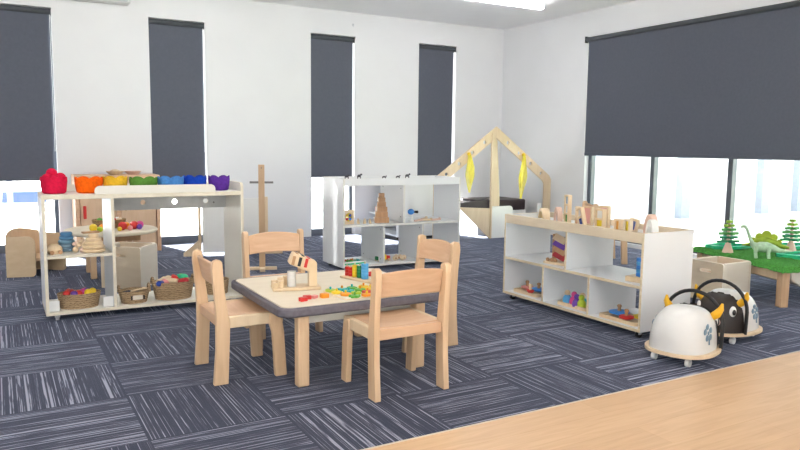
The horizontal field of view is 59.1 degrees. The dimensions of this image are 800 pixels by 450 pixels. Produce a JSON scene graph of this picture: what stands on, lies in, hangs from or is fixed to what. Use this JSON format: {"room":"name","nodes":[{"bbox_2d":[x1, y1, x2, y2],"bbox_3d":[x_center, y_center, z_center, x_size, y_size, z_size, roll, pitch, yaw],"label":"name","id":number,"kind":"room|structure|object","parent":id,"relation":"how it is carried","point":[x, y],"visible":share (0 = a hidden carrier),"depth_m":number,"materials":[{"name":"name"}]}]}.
{"room":"children's room","nodes":[
{"label":"children's room","id":0,"kind":"room"},
{"bbox_2d":[0,0,503,233],"bbox_3d":[-2.709,-1.052,7.025,9.517,2.540,0.160,-3,7,-30],"label":"wall","id":1,"kind":"structure","parent":0,"point":[257,55],"depth_m":7.62,"materials":[{"name":"paint"}]},
{"bbox_2d":[0,4,59,252],"bbox_3d":[-3.530,-0.878,6.598,0.552,2.272,0.050,-3,7,-30],"label":"window","id":2,"kind":"structure","parent":1,"relation":"in","point":[56,205],"depth_m":6.69,"materials":[{"name":"grey metal"}]},
{"bbox_2d":[0,4,54,180],"bbox_3d":[-3.497,-1.204,6.511,0.547,1.594,0.056,-3,7,-30],"label":"roller blind","id":3,"kind":"object","parent":2,"relation":"attached to","point":[26,134],"visible":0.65,"depth_m":6.52,"materials":[{"name":"grey fabric"}]},
{"bbox_2d":[74,0,130,5],"bbox_3d":[-2.883,-2.184,6.604,0.660,0.170,0.165,-3,7,-30],"label":"air conditioner","id":4,"kind":"object","parent":1,"relation":"attached to","point":[115,2],"visible":1,"depth_m":6.67,"materials":[{"name":"white plastic"}]},
{"bbox_2d":[150,18,205,243],"bbox_3d":[-2.302,-0.942,7.295,0.551,2.272,0.050,-3,7,-30],"label":"window","id":5,"kind":"structure","parent":1,"relation":"in","point":[180,238],"depth_m":7.38,"materials":[{"name":"grey metal"}]},
{"bbox_2d":[148,18,204,177],"bbox_3d":[-2.269,-1.267,7.208,0.546,1.594,0.056,-3,7,-30],"label":"roller blind","id":6,"kind":"object","parent":5,"relation":"attached to","point":[175,54],"visible":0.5,"depth_m":7.19,"materials":[{"name":"grey fabric"}]},
{"bbox_2d":[311,34,351,235],"bbox_3d":[-0.811,-1.019,8.141,0.547,2.272,0.050,-3,7,-30],"label":"window","id":7,"kind":"structure","parent":1,"relation":"in","point":[317,231],"depth_m":8.30,"materials":[{"name":"grey metal"}]},
{"bbox_2d":[311,34,354,176],"bbox_3d":[-0.777,-1.345,8.055,0.542,1.594,0.056,-3,7,-30],"label":"roller blind","id":8,"kind":"object","parent":7,"relation":"attached to","point":[331,56],"visible":0.86,"depth_m":8.04,"materials":[{"name":"grey fabric"}]},
{"bbox_2d":[304,227,394,236],"bbox_3d":[-2.750,0.195,7.050,9.357,0.055,0.010,-3,7,-30],"label":"baseboard","id":9,"kind":"structure","parent":1,"relation":"attached to","point":[357,231],"depth_m":8.03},
{"bbox_2d":[417,44,455,175],"bbox_3d":[0.439,-1.407,8.745,0.541,1.594,0.056,-3,7,-30],"label":"roller blind","id":10,"kind":"object","parent":1,"relation":"attached to","point":[435,92],"visible":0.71,"depth_m":8.73,"materials":[{"name":"grey fabric"}]},
{"bbox_2d":[0,232,799,449],"bbox_3d":[-0.092,0.780,2.583,9.517,0.060,10.790,-3,7,-30],"label":"floor","id":11,"kind":"structure","parent":0,"point":[122,379],"depth_m":3.11,"materials":[{"name":"carpet"}]},
{"bbox_2d":[5,228,65,277],"bbox_3d":[-2.929,0.208,5.577,0.311,0.352,0.430,3,7,17],"label":"chair","id":12,"kind":"object","parent":11,"relation":"on","point":[22,245],"visible":0.83,"depth_m":5.43,"materials":[{"name":"brown wood"}]},
{"bbox_2d":[63,225,157,278],"bbox_3d":[-2.281,0.209,5.588,0.690,0.362,0.690,-3,7,-30],"label":"round table","id":13,"kind":"object","parent":11,"relation":"on","point":[134,235],"visible":0.41,"depth_m":5.43,"materials":[{"name":"brown wood"}]},
{"bbox_2d":[92,218,125,227],"bbox_3d":[-2.317,-0.013,5.622,0.258,0.070,0.175,-3,7,-30],"label":"woven basket","id":14,"kind":"object","parent":13,"relation":"on","point":[95,221],"visible":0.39,"depth_m":5.57,"materials":[{"name":"brown wicker"}]},
{"bbox_2d":[118,221,126,229],"bbox_3d":[-2.157,0.004,5.484,0.068,0.070,0.067,-3,7,-30],"label":"fruit","id":15,"kind":"object","parent":13,"relation":"on","point":[122,224],"visible":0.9,"depth_m":5.46,"materials":[{"name":"red paint"}]},
{"bbox_2d":[71,174,161,250],"bbox_3d":[-2.721,-0.116,6.780,0.750,0.735,0.342,-3,7,-30],"label":"base cabinet","id":16,"kind":"object","parent":11,"relation":"on","point":[84,211],"visible":0.29,"depth_m":6.67,"materials":[{"name":"brown wood"}]},
{"bbox_2d":[106,171,123,174],"bbox_3d":[-2.695,-0.492,6.670,0.170,0.036,0.169,-3,7,-30],"label":"wooden dish","id":17,"kind":"object","parent":16,"relation":"on","point":[108,172],"visible":0.94,"depth_m":6.62,"materials":[{"name":"brown wood"}]},
{"bbox_2d":[124,171,140,174],"bbox_3d":[-2.556,-0.499,6.749,0.160,0.036,0.159,-3,7,-30],"label":"wooden dish","id":18,"kind":"object","parent":16,"relation":"on","point":[127,172],"visible":1,"depth_m":6.70,"materials":[{"name":"brown wood"}]},
{"bbox_2d":[101,242,157,288],"bbox_3d":[-1.975,0.291,5.159,0.300,0.300,0.260,1,6,7],"label":"chair","id":19,"kind":"object","parent":11,"relation":"on","point":[136,262],"visible":0.71,"depth_m":5.04,"materials":[{"name":"brown wood"}]},
{"bbox_2d":[37,180,243,319],"bbox_3d":[-1.618,0.125,4.469,1.165,0.790,0.400,-3,7,-30],"label":"shelf","id":20,"kind":"object","parent":11,"relation":"on","point":[123,197],"visible":0.67,"depth_m":4.38,"materials":[{"name":"beige laminate"}]},
{"bbox_2d":[42,244,62,254],"bbox_3d":[-2.030,0.146,4.117,0.109,0.070,0.076,-5,8,-39],"label":"wooden tortoise","id":21,"kind":"object","parent":20,"relation":"on","point":[52,249],"visible":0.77,"depth_m":4.10,"materials":[{"name":"brown wood"}]},
{"bbox_2d":[40,177,66,193],"bbox_3d":[-2.032,-0.235,4.143,0.146,0.098,0.145,-3,7,-30],"label":"scalloped bowl","id":22,"kind":"object","parent":20,"relation":"on","point":[58,185],"visible":0.98,"depth_m":4.09,"materials":[{"name":"red fabric"}]},
{"bbox_2d":[46,168,56,174],"bbox_3d":[-2.050,-0.303,4.151,0.062,0.062,0.062,-3,7,-30],"label":"ball","id":23,"kind":"object","parent":22,"relation":"in","point":[51,171],"visible":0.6,"depth_m":4.13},
{"bbox_2d":[58,231,74,251],"bbox_3d":[-2.006,0.098,4.243,0.100,0.115,0.099,-3,7,-30],"label":"rings","id":24,"kind":"object","parent":20,"relation":"on","point":[65,241],"visible":0.91,"depth_m":4.21,"materials":[{"name":"blue wood"}]},
{"bbox_2d":[72,239,83,252],"bbox_3d":[-1.907,0.123,4.193,0.078,0.079,0.053,-1,7,-17],"label":"wooden rattle","id":25,"kind":"object","parent":20,"relation":"on","point":[80,243],"visible":0.94,"depth_m":4.18,"materials":[{"name":"brown wood"}]},
{"bbox_2d":[57,289,100,309],"bbox_3d":[-1.920,0.445,4.224,0.243,0.090,0.165,-3,7,-30],"label":"woven basket","id":26,"kind":"object","parent":20,"relation":"on","point":[81,301],"visible":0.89,"depth_m":4.16,"materials":[{"name":"brown wicker"}]},
{"bbox_2d":[74,176,102,192],"bbox_3d":[-1.868,-0.242,4.236,0.158,0.096,0.157,-3,7,-30],"label":"scalloped bowl","id":27,"kind":"object","parent":20,"relation":"on","point":[83,184],"visible":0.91,"depth_m":4.17,"materials":[{"name":"orange fabric"}]},
{"bbox_2d":[82,233,105,252],"bbox_3d":[-1.832,0.106,4.217,0.132,0.110,0.131,-3,7,-30],"label":"rings","id":28,"kind":"object","parent":20,"relation":"on","point":[93,243],"visible":1,"depth_m":4.18,"materials":[{"name":"brown wood"}]},
{"bbox_2d":[102,176,127,185],"bbox_3d":[-1.740,-0.250,4.309,0.142,0.098,0.141,-3,7,-30],"label":"scalloped bowl","id":29,"kind":"object","parent":20,"relation":"on","point":[109,180],"visible":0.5,"depth_m":4.25,"materials":[{"name":"yellow fabric"}]},
{"bbox_2d":[117,282,150,303],"bbox_3d":[-1.648,0.419,4.371,0.190,0.115,0.154,-3,7,-30],"label":"woven basket","id":30,"kind":"object","parent":20,"relation":"on","point":[125,297],"visible":0.94,"depth_m":4.32,"materials":[{"name":"brown wicker"}]},
{"bbox_2d":[131,295,144,299],"bbox_3d":[-1.598,0.442,4.301,0.080,0.026,0.006,-3,7,-30],"label":"tag","id":31,"kind":"object","parent":30,"relation":"attached to","point":[137,297],"visible":1,"depth_m":4.30,"materials":[{"name":"white paper"}]},
{"bbox_2d":[129,176,157,184],"bbox_3d":[-1.596,-0.254,4.391,0.166,0.092,0.165,-3,7,-30],"label":"scalloped bowl","id":32,"kind":"object","parent":20,"relation":"on","point":[136,180],"visible":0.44,"depth_m":4.33,"materials":[{"name":"green fabric"}]},
{"bbox_2d":[157,176,183,184],"bbox_3d":[-1.453,-0.263,4.472,0.162,0.094,0.161,-3,7,-30],"label":"scalloped bowl","id":33,"kind":"object","parent":20,"relation":"on","point":[163,180],"visible":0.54,"depth_m":4.41,"materials":[{"name":"blue fabric"}]},
{"bbox_2d":[150,273,193,300],"bbox_3d":[-1.447,0.391,4.500,0.265,0.146,0.196,-3,7,-30],"label":"woven basket","id":34,"kind":"object","parent":20,"relation":"on","point":[181,290],"visible":0.91,"depth_m":4.42,"materials":[{"name":"brown wicker"}]},
{"bbox_2d":[165,277,177,282],"bbox_3d":[-1.447,0.350,4.462,0.090,0.041,0.038,2,6,9],"label":"toy piece","id":35,"kind":"object","parent":34,"relation":"in","point":[171,280],"visible":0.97,"depth_m":4.45,"materials":[{"name":"brown wood"}]},
{"bbox_2d":[183,175,206,183],"bbox_3d":[-1.321,-0.271,4.547,0.146,0.098,0.145,-3,7,-30],"label":"scalloped bowl","id":36,"kind":"object","parent":20,"relation":"on","point":[189,179],"visible":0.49,"depth_m":4.49,"materials":[{"name":"blue fabric"}]},
{"bbox_2d":[205,277,228,294],"bbox_3d":[-1.221,0.402,4.672,0.175,0.093,0.175,-3,7,-30],"label":"woven basket","id":37,"kind":"object","parent":20,"relation":"on","point":[209,288],"visible":0.33,"depth_m":4.61,"materials":[{"name":"brown wicker"}]},
{"bbox_2d":[208,175,229,189],"bbox_3d":[-1.186,-0.277,4.623,0.138,0.096,0.137,-3,7,-30],"label":"scalloped bowl","id":38,"kind":"object","parent":20,"relation":"on","point":[222,182],"visible":0.92,"depth_m":4.57,"materials":[{"name":"purple fabric"}]},
{"bbox_2d":[183,197,282,256],"bbox_3d":[-1.563,0.010,6.624,0.910,0.545,0.032,-1,7,-18],"label":"screen","id":39,"kind":"object","parent":11,"relation":"on","point":[212,217],"visible":0.53,"depth_m":6.58,"materials":[{"name":"white plastic"}]},
{"bbox_2d":[192,249,286,385],"bbox_3d":[-0.740,0.395,3.231,0.340,0.547,0.358,-3,7,-30],"label":"chair","id":40,"kind":"object","parent":11,"relation":"on","point":[225,314],"visible":0.88,"depth_m":3.15,"materials":[{"name":"brown wood"}]},
{"bbox_2d":[250,165,276,271],"bbox_3d":[-1.141,-0.062,5.828,0.198,0.872,0.198,5,8,33],"label":"wooden stand","id":41,"kind":"object","parent":11,"relation":"on","point":[261,181],"visible":0.9,"depth_m":5.80,"materials":[{"name":"wood"}]},
{"bbox_2d":[241,229,322,339],"bbox_3d":[-0.662,0.315,3.957,0.358,0.547,0.340,-3,7,-30],"label":"chair","id":42,"kind":"object","parent":11,"relation":"on","point":[263,242],"visible":0.36,"depth_m":4.03,"materials":[{"name":"brown wood"}]},
{"bbox_2d":[231,268,438,386],"bbox_3d":[-0.320,0.470,3.435,0.820,0.362,0.760,-3,7,-30],"label":"table","id":43,"kind":"object","parent":11,"relation":"on","point":[283,304],"visible":0.66,"depth_m":3.14,"materials":[{"name":"brown wood"}]},
{"bbox_2d":[271,251,320,291],"bbox_3d":[-0.489,0.212,3.307,0.227,0.175,0.110,-1,7,-16],"label":"toy","id":44,"kind":"object","parent":43,"relation":"on","point":[287,282],"visible":1,"depth_m":3.28,"materials":[{"name":"brown wood"}]},
{"bbox_2d":[322,285,369,301],"bbox_3d":[-0.171,0.309,3.218,0.300,0.010,0.224,-4,8,-34],"label":"board","id":45,"kind":"object","parent":43,"relation":"on","point":[343,298],"visible":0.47,"depth_m":3.10,"materials":[{"name":"brown wood"}]},
{"bbox_2d":[340,262,370,283],"bbox_3d":[-0.201,0.228,3.539,0.236,0.098,0.060,7,9,43],"label":"toy","id":46,"kind":"object","parent":43,"relation":"on","point":[359,272],"visible":0.99,"depth_m":3.53,"materials":[{"name":"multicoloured wood"}]},
{"bbox_2d":[323,175,460,269],"bbox_3d":[-0.067,-0.036,6.180,1.135,0.768,0.430,-3,7,-29],"label":"shelf","id":47,"kind":"object","parent":11,"relation":"on","point":[447,189],"visible":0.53,"depth_m":6.09,"materials":[{"name":"white laminate"}]},
{"bbox_2d":[345,210,353,223],"bbox_3d":[-0.431,-0.065,5.862,0.100,0.115,0.040,-4,8,-34],"label":"block","id":48,"kind":"object","parent":47,"relation":"on","point":[349,214],"visible":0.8,"depth_m":5.86,"materials":[{"name":"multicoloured wood"}]},
{"bbox_2d":[345,258,365,264],"bbox_3d":[-0.414,0.308,5.944,0.230,0.024,0.160,-4,8,-35],"label":"tray","id":49,"kind":"object","parent":47,"relation":"on","point":[354,259],"visible":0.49,"depth_m":5.90,"materials":[{"name":"plastic"}]},
{"bbox_2d":[374,216,388,222],"bbox_3d":[-0.160,-0.047,6.041,0.120,0.046,0.121,0,6,-8],"label":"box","id":50,"kind":"object","parent":47,"relation":"on","point":[376,219],"visible":0.97,"depth_m":5.98,"materials":[{"name":"brown wood"}]},
{"bbox_2d":[375,211,387,216],"bbox_3d":[-0.160,-0.094,6.036,0.105,0.044,0.106,0,6,-5],"label":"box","id":51,"kind":"object","parent":50,"relation":"on","point":[377,214],"visible":0.97,"depth_m":5.98,"materials":[{"name":"brown wood"}]},
{"bbox_2d":[375,206,386,211],"bbox_3d":[-0.159,-0.138,6.031,0.090,0.042,0.091,0,6,-10],"label":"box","id":52,"kind":"object","parent":51,"relation":"on","point":[378,209],"visible":0.95,"depth_m":5.99,"materials":[{"name":"brown wood"}]},
{"bbox_2d":[408,209,417,220],"bbox_3d":[0.113,-0.089,6.170,0.111,0.108,0.068,-5,8,-41],"label":"toy","id":53,"kind":"object","parent":47,"relation":"on","point":[411,212],"visible":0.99,"depth_m":6.14,"materials":[{"name":"blue paint"}]},
{"bbox_2d":[341,262,450,402],"bbox_3d":[-0.022,0.423,3.050,0.358,0.547,0.340,-3,7,-30],"label":"chair","id":54,"kind":"object","parent":11,"relation":"on","point":[376,326],"visible":1,"depth_m":2.96,"materials":[{"name":"brown wood"}]},
{"bbox_2d":[369,185,432,239],"bbox_3d":[0.013,-0.181,8.159,0.485,0.620,0.675,-3,7,-30],"label":"display shelf","id":55,"kind":"object","parent":11,"relation":"on","point":[419,198],"visible":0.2,"depth_m":7.89,"materials":[{"name":"white laminate"}]},
{"bbox_2d":[402,234,459,352],"bbox_3d":[0.079,0.347,3.748,0.340,0.547,0.358,-3,7,-30],"label":"chair","id":56,"kind":"object","parent":11,"relation":"on","point":[443,251],"visible":0.31,"depth_m":3.68,"materials":[{"name":"brown wood"}]},
{"bbox_2d":[432,127,550,238],"bbox_3d":[0.887,-0.518,8.356,1.661,1.267,0.834,-3,7,-30],"label":"frame","id":57,"kind":"object","parent":11,"relation":"on","point":[478,215],"visible":0.83,"depth_m":8.06,"materials":[{"name":"brown wood"}]},
{"bbox_2d":[465,152,474,192],"bbox_3d":[0.767,-0.580,7.794,0.124,0.448,0.050,-3,7,-30],"label":"scarf","id":58,"kind":"object","parent":57,"relation":"hanging from","point":[470,170],"visible":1,"depth_m":7.79,"materials":[{"name":"yellow fabric"}]},
{"bbox_2d":[460,196,524,209],"bbox_3d":[1.109,-0.262,8.694,0.715,0.132,0.500,-3,7,-30],"label":"cushion","id":59,"kind":"object","parent":57,"relation":"on","point":[516,203],"depth_m":8.59,"materials":[{"name":"black fabric"}]},
{"bbox_2d":[518,153,526,198],"bbox_3d":[1.417,-0.569,8.168,0.124,0.528,0.050,-3,7,-30],"label":"scarf","id":60,"kind":"object","parent":57,"relation":"hanging from","point":[522,180],"visible":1,"depth_m":8.16,"materials":[{"name":"yellow fabric"}]},
{"bbox_2d":[361,351,799,449],"bbox_3d":[-0.097,0.796,2.431,9.357,0.062,0.006,-3,7,-30],"label":"trim","id":61,"kind":"structure","parent":11,"relation":"on","point":[796,351],"depth_m":2.84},
{"bbox_2d":[503,212,693,337],"bbox_3d":[1.179,0.267,4.407,0.400,0.585,1.196,-3,7,-30],"label":"shelf","id":62,"kind":"object","parent":11,"relation":"on","point":[588,268],"visible":0.77,"depth_m":4.28,"materials":[{"name":"white laminate"}]},
{"bbox_2d":[514,287,540,296],"bbox_3d":[0.893,0.450,4.755,0.150,0.020,0.240,-3,7,-30],"label":"tray","id":63,"kind":"object","parent":62,"relation":"on","point":[519,290],"visible":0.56,"depth_m":4.72,"materials":[{"name":"brown wood"}]},
{"bbox_2d":[532,283,541,292],"bbox_3d":[0.930,0.420,4.726,0.108,0.067,0.108,-3,7,-30],"label":"spinning top","id":64,"kind":"object","parent":63,"relation":"on","point":[538,288],"visible":0.83,"depth_m":4.71,"materials":[{"name":"blue paint"}]},
{"bbox_2d":[538,208,549,219],"bbox_3d":[0.987,-0.079,4.833,0.050,0.074,0.148,0,6,-2],"label":"block","id":65,"kind":"object","parent":62,"relation":"on","point":[544,213],"visible":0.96,"depth_m":4.78,"materials":[{"name":"brown wood"}]},
{"bbox_2d":[543,233,564,265],"bbox_3d":[1.025,0.152,4.494,0.110,0.196,0.190,-5,8,-41],"label":"rack","id":66,"kind":"object","parent":62,"relation":"on","point":[558,247],"visible":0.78,"depth_m":4.48,"materials":[{"name":"brown wood"}]},
{"bbox_2d":[553,207,562,221],"bbox_3d":[1.049,-0.072,4.675,0.036,0.097,0.084,0,6,-8],"label":"block","id":67,"kind":"object","parent":62,"relation":"on","point":[558,214],"visible":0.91,"depth_m":4.64,"materials":[{"name":"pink wood"}]},
{"bbox_2d":[563,195,571,222],"bbox_3d":[1.080,-0.102,4.546,0.026,0.185,0.058,-1,7,-15],"label":"block","id":68,"kind":"object","parent":62,"relation":"on","point":[567,198],"visible":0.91,"depth_m":4.52,"materials":[{"name":"brown wood"}]},
{"bbox_2d":[557,300,585,311],"bbox_3d":[1.097,0.495,4.367,0.120,0.020,0.250,-3,7,-30],"label":"tray","id":69,"kind":"object","parent":62,"relation":"on","point":[560,302],"visible":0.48,"depth_m":4.34,"materials":[{"name":"brown wood"}]},
{"bbox_2d":[563,290,570,302],"bbox_3d":[1.053,0.447,4.441,0.058,0.078,0.057,-3,7,-30],"label":"doll","id":70,"kind":"object","parent":69,"relation":"on","point":[566,297],"visible":0.95,"depth_m":4.42,"materials":[{"name":"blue wood"}]},
{"bbox_2d":[572,294,579,306],"bbox_3d":[1.082,0.461,4.320,0.058,0.078,0.057,-3,7,-30],"label":"doll","id":71,"kind":"object","parent":69,"relation":"on","point":[576,296],"visible":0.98,"depth_m":4.30,"materials":[{"name":"purple paint"}]},
{"bbox_2d":[577,295,585,307],"bbox_3d":[1.106,0.464,4.299,0.058,0.078,0.057,-3,7,-30],"label":"doll","id":72,"kind":"object","parent":69,"relation":"on","point":[581,303],"visible":0.95,"depth_m":4.28,"materials":[{"name":"paint"}]},
{"bbox_2d":[575,207,586,224],"bbox_3d":[1.106,-0.047,4.310,0.026,0.126,0.095,-2,7,-20],"label":"block","id":73,"kind":"object","parent":62,"relation":"on","point":[580,216],"visible":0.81,"depth_m":4.29,"materials":[{"name":"brown wood"}]},
{"bbox_2d":[582,206,593,225],"bbox_3d":[1.187,-0.059,4.464,0.026,0.120,0.075,-5,8,-39],"label":"block","id":74,"kind":"object","parent":62,"relation":"on","point":[589,210],"visible":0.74,"depth_m":4.45,"materials":[{"name":"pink wood"}]},
{"bbox_2d":[594,208,606,227],"bbox_3d":[1.203,-0.036,4.234,0.026,0.125,0.075,-2,7,-25],"label":"block","id":75,"kind":"object","parent":62,"relation":"on","point":[600,214],"visible":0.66,"depth_m":4.22,"materials":[{"name":"brown wood"}]},
{"bbox_2d":[599,205,610,227],"bbox_3d":[1.254,-0.050,4.327,0.026,0.135,0.075,-4,8,-35],"label":"block","id":76,"kind":"object","parent":62,"relation":"on","point":[608,216],"visible":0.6,"depth_m":4.30,"materials":[{"name":"brown wood"}]},
{"bbox_2d":[599,311,637,326],"bbox_3d":[1.299,0.533,4.047,0.170,0.020,0.280,-3,7,-30],"label":"tray","id":77,"kind":"object","parent":62,"relation":"on","point":[633,322],"visible":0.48,"depth_m":4.01,"materials":[{"name":"brown wood"}]},
{"bbox_2d":[609,304,629,314],"bbox_3d":[1.274,0.494,4.097,0.116,0.067,0.116,-3,7,-30],"label":"spinning top","id":78,"kind":"object","parent":77,"relation":"on","point":[619,311],"visible":0.88,"depth_m":4.08,"materials":[{"name":"blue paint"}]},
{"bbox_2d":[619,309,633,319],"bbox_3d":[1.278,0.507,3.980,0.084,0.067,0.084,-3,7,-30],"label":"spinning top","id":79,"kind":"object","parent":77,"relation":"on","point":[626,316],"visible":0.99,"depth_m":3.96,"materials":[{"name":"red paint"}]},
{"bbox_2d":[614,219,622,229],"bbox_3d":[1.278,0.002,4.127,0.026,0.075,0.055,-2,7,-20],"label":"block","id":80,"kind":"object","parent":62,"relation":"on","point":[618,223],"visible":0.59,"depth_m":4.11,"materials":[{"name":"brown wood"}]},
{"bbox_2d":[623,219,632,230],"bbox_3d":[1.301,0.009,4.025,0.026,0.085,0.055,-2,7,-20],"label":"block","id":81,"kind":"object","parent":62,"relation":"on","point":[627,223],"visible":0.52,"depth_m":4.00,"materials":[{"name":"brown wood"}]},
{"bbox_2d":[625,257,640,282],"bbox_3d":[1.338,0.243,3.937,0.100,0.145,0.120,-5,8,-39],"label":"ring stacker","id":82,"kind":"object","parent":62,"relation":"on","point":[635,278],"visible":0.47,"depth_m":3.92,"materials":[{"name":"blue wood"}]},
{"bbox_2d":[630,218,639,231],"bbox_3d":[1.360,0.001,4.106,0.026,0.083,0.068,-5,8,-39],"label":"block","id":83,"kind":"object","parent":62,"relation":"on","point":[636,222],"visible":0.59,"depth_m":4.09,"materials":[{"name":"brown wood"}]},
{"bbox_2d":[643,214,658,232],"bbox_3d":[1.413,-0.001,3.969,0.045,0.120,0.080,-2,7,-20],"label":"block","id":84,"kind":"object","parent":62,"relation":"on","point":[649,216],"visible":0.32,"depth_m":3.96,"materials":[{"name":"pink wood"}]},
{"bbox_2d":[645,219,658,232],"bbox_3d":[1.395,0.018,3.902,0.040,0.097,0.072,-1,7,-15],"label":"block","id":85,"kind":"object","parent":62,"relation":"on","point":[652,224],"visible":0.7,"depth_m":3.88,"materials":[{"name":"white plastic"}]},
{"bbox_2d":[582,201,627,263],"bbox_3d":[1.879,0.062,6.491,0.340,0.547,0.358,0,6,-2],"label":"chair","id":86,"kind":"object","parent":11,"relation":"on","point":[584,203],"visible":0.23,"depth_m":6.34,"materials":[{"name":"brown wood"}]},
{"bbox_2d":[644,288,724,366],"bbox_3d":[1.422,0.494,3.513,0.403,0.336,0.342,-5,9,-43],"label":"ride-on toy","id":87,"kind":"object","parent":11,"relation":"on","point":[689,332],"visible":1,"depth_m":3.41,"materials":[{"name":"white plastic"}]},
{"bbox_2d":[690,256,750,298],"bbox_3d":[2.231,0.378,4.934,0.305,0.272,0.270,-3,7,-30],"label":"chair","id":88,"kind":"object","parent":11,"relation":"on","point":[736,271],"visible":0.77,"depth_m":4.85,"materials":[{"name":"brown wood"}]},
{"bbox_2d":[692,279,762,343],"bbox_3d":[1.811,0.455,3.908,0.403,0.336,0.342,-5,8,-39],"label":"cow","id":89,"kind":"object","parent":11,"relation":"on","point":[741,316],"visible":0.76,"depth_m":3.78},
{"bbox_2d":[697,252,799,307],"bbox_3d":[2.924,0.361,5.199,1.050,0.262,0.950,-1,6,-12],"label":"table","id":90,"kind":"object","parent":11,"relation":"on","point":[783,279],"visible":0.36,"depth_m":4.68,"materials":[{"name":"brown wood"}]},
{"bbox_2d":[693,246,799,272],"bbox_3d":[2.926,0.232,5.184,1.104,0.047,1.004,-1,6,-12],"label":"mat","id":91,"kind":"object","parent":90,"relation":"on","point":[777,264],"visible":0.48,"depth_m":4.93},
{"bbox_2d":[717,220,739,252],"bbox_3d":[2.428,0.084,5.213,0.123,0.238,0.151,6,9,42],"label":"tree","id":92,"kind":"object","parent":91,"relation":"on","point":[727,248],"visible":1,"depth_m":5.20,"materials":[{"name":"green wood"}]},
{"bbox_2d":[705,243,751,249],"bbox_3d":[2.559,0.165,5.476,0.390,0.030,0.217,-1,6,-12],"label":"mat","id":93,"kind":"object","parent":91,"relation":"on","point":[735,246],"visible":0.75,"depth_m":5.43,"materials":[{"name":"plastic"}]},
{"bbox_2d":[742,231,788,248],"bbox_3d":[2.729,0.121,5.267,0.317,0.161,0.072,3,7,24],"label":"dinosaur","id":94,"kind":"object","parent":91,"relation":"on","point":[766,236],"visible":0.8,"depth_m":5.25},
{"bbox_2d":[740,225,793,258],"bbox_3d":[2.569,0.124,4.948,0.342,0.232,0.080,4,7,26],"label":"dinosaur","id":95,"kind":"object","parent":91,"relation":"on","point":[767,247],"visible":1,"depth_m":4.93},
{"bbox_2d":[776,251,799,259],"bbox_3d":[2.913,0.218,5.033,0.454,0.030,0.298,0,6,-6],"label":"mat","id":96,"kind":"object","parent":91,"relation":"on","point":[796,254],"visible":0.9,"depth_m":4.99,"materials":[{"name":"plastic"}]},
{"bbox_2d":[780,219,799,250],"bbox_3d":[2.967,0.076,5.345,0.123,0.238,0.151,6,9,42],"label":"tree","id":97,"kind":"object","parent":91,"relation":"on","point":[793,238],"visible":0.98,"depth_m":5.33,"materials":[{"name":"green wood"}]},
{"bbox_2d":[782,242,799,249],"bbox_3d":[3.111,0.166,5.527,0.369,0.030,0.247,1,6,0],"label":"mat","id":98,"kind":"object","parent":91,"relation":"on","point":[797,244],"visible":0.2,"depth_m":5.62,"materials":[{"name":"plastic"}]},
{"bbox_2d":[248,0,636,29],"bbox_3d":[-0.063,-1.824,2.293,9.517,0.100,10.790,-3,7,-30],"label":"ceiling","id":99,"kind":"structure","parent":0,"point":[459,12],"depth_m":7.76,"materials":[{"name":"paint"}]},
{"bbox_2d":[471,0,544,9],"bbox_3d":[0.877,-2.255,7.029,1.420,0.068,0.084,-3,7,-30],"label":"ceiling light","id":100,"kind":"object","parent":99,"relation":"attached to","point":[517,3],"visible":1,"depth_m":7.19,"materials":[{"name":"white plastic"}]},
{"bbox_2d":[500,0,795,257],"bbox_3d":[4.027,-0.715,4.677,0.160,2.540,10.630,-3,7,-30],"label":"wall","id":101,"kind":"structure","parent":0,"point":[545,68],"depth_m":8.28,"materials":[{"name":"paint"}]},
{"bbox_2d":[551,230,565,236],"bbox_3d":[1.687,0.062,8.698,0.010,0.055,1.508,-3,7,-30],"label":"baseboard","id":102,"kind":"structure","parent":101,"relation":"attached to","point":[552,231],"depth_m":8.35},
{"bbox_2d":[584,0,799,159],"bbox_3d":[3.166,-1.200,5.930,0.056,1.308,4.482,-3,7,-30],"label":"roller blind","id":103,"kind":"object","parent":101,"relation":"attached to","point":[725,85],"visible":1,"depth_m":6.56,"materials":[{"name":"grey fabric"}]},
{"label":"outside","id":104,"kind":"structure","parent":0,"visible":0},
{"bbox_2d":[0,177,799,244],"bbox_3d":[-12.400,-0.469,21.802,120.000,1.900,130.000,-3,7,-30],"label":"ground","id":105,"kind":"structure","parent":104,"point":[181,221],"depth_m":10.88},
{"bbox_2d":[6,181,13,212],"bbox_3d":[-7.562,-0.468,13.685,0.600,3.600,0.100,-3,7,-30],"label":"sign post","id":106,"kind":"object","parent":105,"relation":"on","point":[8,183],"visible":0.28,"depth_m":13.64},
{"bbox_2d":[0,186,53,212],"bbox_3d":[-12.397,-0.536,23.535,1.650,1.450,4.200,-2,7,-24],"label":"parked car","id":107,"kind":"object","parent":105,"relation":"on","point":[25,198],"visible":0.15,"depth_m":22.29,"materials":[{"name":"metal"}]},
{"bbox_2d":[587,156,799,253],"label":"window","id":108,"kind":"structure","parent":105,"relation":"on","point":[686,187],"depth_m":11.91,"materials":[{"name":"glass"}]},
{"bbox_2d":[693,233,799,246],"bbox_3d":[8.166,0.716,4.538,5.400,0.020,11.600,-3,7,-30],"label":"lawn","id":109,"kind":"structure","parent":105,"relation":"on","point":[742,240],"depth_m":8.66,"materials":[{"name":"white"}]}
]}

